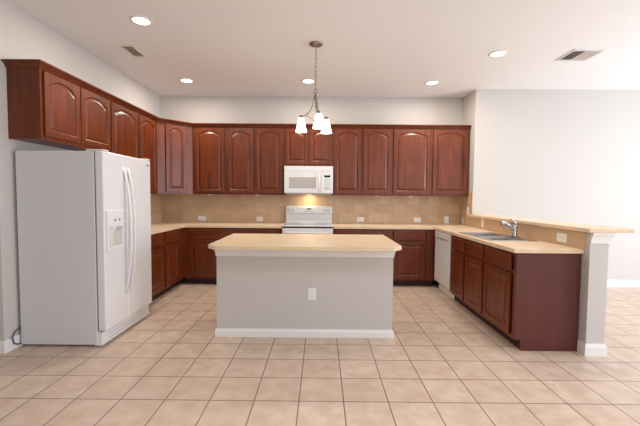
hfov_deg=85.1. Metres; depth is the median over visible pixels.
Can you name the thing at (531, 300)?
base cabinet
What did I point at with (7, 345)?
baseboard
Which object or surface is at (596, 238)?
trim
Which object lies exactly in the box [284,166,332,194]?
microwave
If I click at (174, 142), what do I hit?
upper cabinet
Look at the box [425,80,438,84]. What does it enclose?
recessed light
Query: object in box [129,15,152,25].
recessed light
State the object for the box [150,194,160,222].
backsplash
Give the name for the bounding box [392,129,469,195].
upper cabinet
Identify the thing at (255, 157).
upper cabinet
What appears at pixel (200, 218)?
wall outlet
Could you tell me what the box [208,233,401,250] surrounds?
island countertop
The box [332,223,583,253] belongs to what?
countertop
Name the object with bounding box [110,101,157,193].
upper cabinet
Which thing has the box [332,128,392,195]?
upper cabinet
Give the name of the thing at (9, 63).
crown molding
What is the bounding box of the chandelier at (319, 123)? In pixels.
[295,41,331,133]
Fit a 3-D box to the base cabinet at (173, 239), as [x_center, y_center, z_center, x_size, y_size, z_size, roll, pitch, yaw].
[-2.360,0.667,4.956,0.613,0.875,0.649,0,3,0]
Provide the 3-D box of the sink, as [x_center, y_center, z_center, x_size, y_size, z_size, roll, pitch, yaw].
[1.996,0.355,4.003,0.480,0.183,0.830,0,3,0]
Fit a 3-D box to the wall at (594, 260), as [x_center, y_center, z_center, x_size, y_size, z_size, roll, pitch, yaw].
[2.382,0.451,4.415,0.169,1.435,2.863,0,3,0]
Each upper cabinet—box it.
[6,68,110,151]
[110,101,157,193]
[157,122,192,193]
[193,127,228,194]
[226,128,286,194]
[285,128,332,165]
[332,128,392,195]
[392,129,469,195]
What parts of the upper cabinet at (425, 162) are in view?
door, door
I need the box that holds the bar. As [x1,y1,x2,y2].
[468,214,634,232]
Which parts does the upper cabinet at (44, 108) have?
door, frame, door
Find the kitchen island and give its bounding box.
[208,233,401,337]
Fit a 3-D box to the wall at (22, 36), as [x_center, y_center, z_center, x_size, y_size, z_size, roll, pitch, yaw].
[-4.327,-0.389,4.451,3.310,3.000,3.085,0,3,0]
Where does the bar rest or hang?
on the wall at (594, 260)
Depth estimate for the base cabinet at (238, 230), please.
5.24 m
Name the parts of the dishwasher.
door, control panel, kick plate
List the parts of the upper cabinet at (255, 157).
door, door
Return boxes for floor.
[0,278,639,425]
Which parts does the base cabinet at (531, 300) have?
door, drawer, frame, door, drawer, panel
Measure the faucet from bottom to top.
0.204 m
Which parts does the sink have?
bowl, bowl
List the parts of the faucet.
spout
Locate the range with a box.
[282,206,332,233]
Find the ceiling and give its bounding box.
[7,0,639,97]
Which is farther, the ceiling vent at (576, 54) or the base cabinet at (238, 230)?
the base cabinet at (238, 230)
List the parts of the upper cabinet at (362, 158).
door, door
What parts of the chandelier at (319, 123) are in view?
lamp shade, lamp shade, lamp shade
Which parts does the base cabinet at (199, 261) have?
door, drawer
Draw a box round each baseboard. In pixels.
[0,334,23,353]
[577,340,606,355]
[607,280,639,286]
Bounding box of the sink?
[459,232,535,256]
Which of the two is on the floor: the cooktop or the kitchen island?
the kitchen island
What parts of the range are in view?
oven door, handle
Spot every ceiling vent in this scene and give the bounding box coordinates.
[119,45,145,56]
[555,49,606,60]
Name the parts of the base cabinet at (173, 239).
drawer, door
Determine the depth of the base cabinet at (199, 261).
5.26 m
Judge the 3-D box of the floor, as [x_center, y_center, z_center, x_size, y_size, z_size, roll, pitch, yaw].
[0.293,1.353,1.183,12.600,0.100,9.440,0,3,0]
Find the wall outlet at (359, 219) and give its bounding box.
[357,217,363,221]
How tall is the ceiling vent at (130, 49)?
0.008 m
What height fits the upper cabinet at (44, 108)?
0.630 m
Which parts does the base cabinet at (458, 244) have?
door, drawer, frame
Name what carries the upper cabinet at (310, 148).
attached to the wall at (192, 109)
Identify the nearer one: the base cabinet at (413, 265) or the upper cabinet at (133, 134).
the upper cabinet at (133, 134)
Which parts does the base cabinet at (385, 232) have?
drawer, drawer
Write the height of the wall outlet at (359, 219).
0.075 m
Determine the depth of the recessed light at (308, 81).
4.97 m
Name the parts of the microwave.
door, control panel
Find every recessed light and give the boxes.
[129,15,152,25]
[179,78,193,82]
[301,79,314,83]
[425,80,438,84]
[489,50,507,56]
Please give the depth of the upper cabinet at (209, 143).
5.47 m
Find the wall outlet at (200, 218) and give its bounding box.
[198,216,205,220]
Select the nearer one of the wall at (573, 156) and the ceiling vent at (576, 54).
the ceiling vent at (576, 54)
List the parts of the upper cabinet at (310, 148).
door, door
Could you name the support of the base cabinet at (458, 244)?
on the floor
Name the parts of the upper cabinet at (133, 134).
door, door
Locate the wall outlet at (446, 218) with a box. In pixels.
[444,216,448,222]
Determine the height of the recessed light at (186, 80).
0.010 m
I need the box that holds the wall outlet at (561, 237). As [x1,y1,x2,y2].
[557,233,566,242]
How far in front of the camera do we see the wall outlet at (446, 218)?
5.83 m
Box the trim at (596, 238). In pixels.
[590,233,615,243]
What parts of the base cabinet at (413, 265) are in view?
drawer, door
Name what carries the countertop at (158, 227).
on the base cabinet at (238, 230)
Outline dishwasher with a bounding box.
[434,231,454,299]
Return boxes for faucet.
[500,219,520,237]
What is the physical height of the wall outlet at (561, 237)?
0.085 m
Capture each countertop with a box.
[151,222,284,234]
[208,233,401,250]
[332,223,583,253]
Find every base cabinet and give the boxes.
[151,232,163,300]
[158,228,182,296]
[183,228,235,283]
[236,228,281,233]
[333,228,388,237]
[389,229,434,285]
[450,235,470,310]
[464,239,580,350]
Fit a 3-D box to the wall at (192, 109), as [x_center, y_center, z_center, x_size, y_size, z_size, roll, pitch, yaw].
[-0.159,-0.423,5.897,5.015,3.000,0.160,0,3,0]
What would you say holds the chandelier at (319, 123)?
hanging from the ceiling
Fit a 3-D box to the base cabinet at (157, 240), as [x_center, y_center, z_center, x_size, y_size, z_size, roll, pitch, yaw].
[-2.363,0.697,4.304,0.613,0.875,0.655,0,3,0]
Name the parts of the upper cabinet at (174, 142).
door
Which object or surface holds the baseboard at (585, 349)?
attached to the wall at (594, 260)
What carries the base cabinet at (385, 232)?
on the floor
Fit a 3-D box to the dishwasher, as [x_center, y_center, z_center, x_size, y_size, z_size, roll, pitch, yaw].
[1.985,0.706,4.899,0.572,0.866,0.592,0,3,0]
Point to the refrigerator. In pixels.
(84, 217)
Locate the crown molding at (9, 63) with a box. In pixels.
[1,59,470,128]
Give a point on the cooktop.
(288, 224)
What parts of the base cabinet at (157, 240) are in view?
drawer, door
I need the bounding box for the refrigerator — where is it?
[12,149,151,345]
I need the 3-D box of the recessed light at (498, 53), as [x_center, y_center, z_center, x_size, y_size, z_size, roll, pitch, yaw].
[2.029,-1.811,3.972,0.200,0.010,0.200,0,3,0]
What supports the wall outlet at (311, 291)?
attached to the kitchen island
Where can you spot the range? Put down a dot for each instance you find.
(299, 219)
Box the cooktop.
[282,222,332,226]
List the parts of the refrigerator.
freezer door, dispenser panel, handle, handle, door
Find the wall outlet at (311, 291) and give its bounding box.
[308,288,315,299]
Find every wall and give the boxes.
[0,0,159,340]
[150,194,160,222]
[159,96,462,268]
[459,193,608,343]
[462,89,639,279]
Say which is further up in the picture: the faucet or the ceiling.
the ceiling
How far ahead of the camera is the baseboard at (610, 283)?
5.39 m

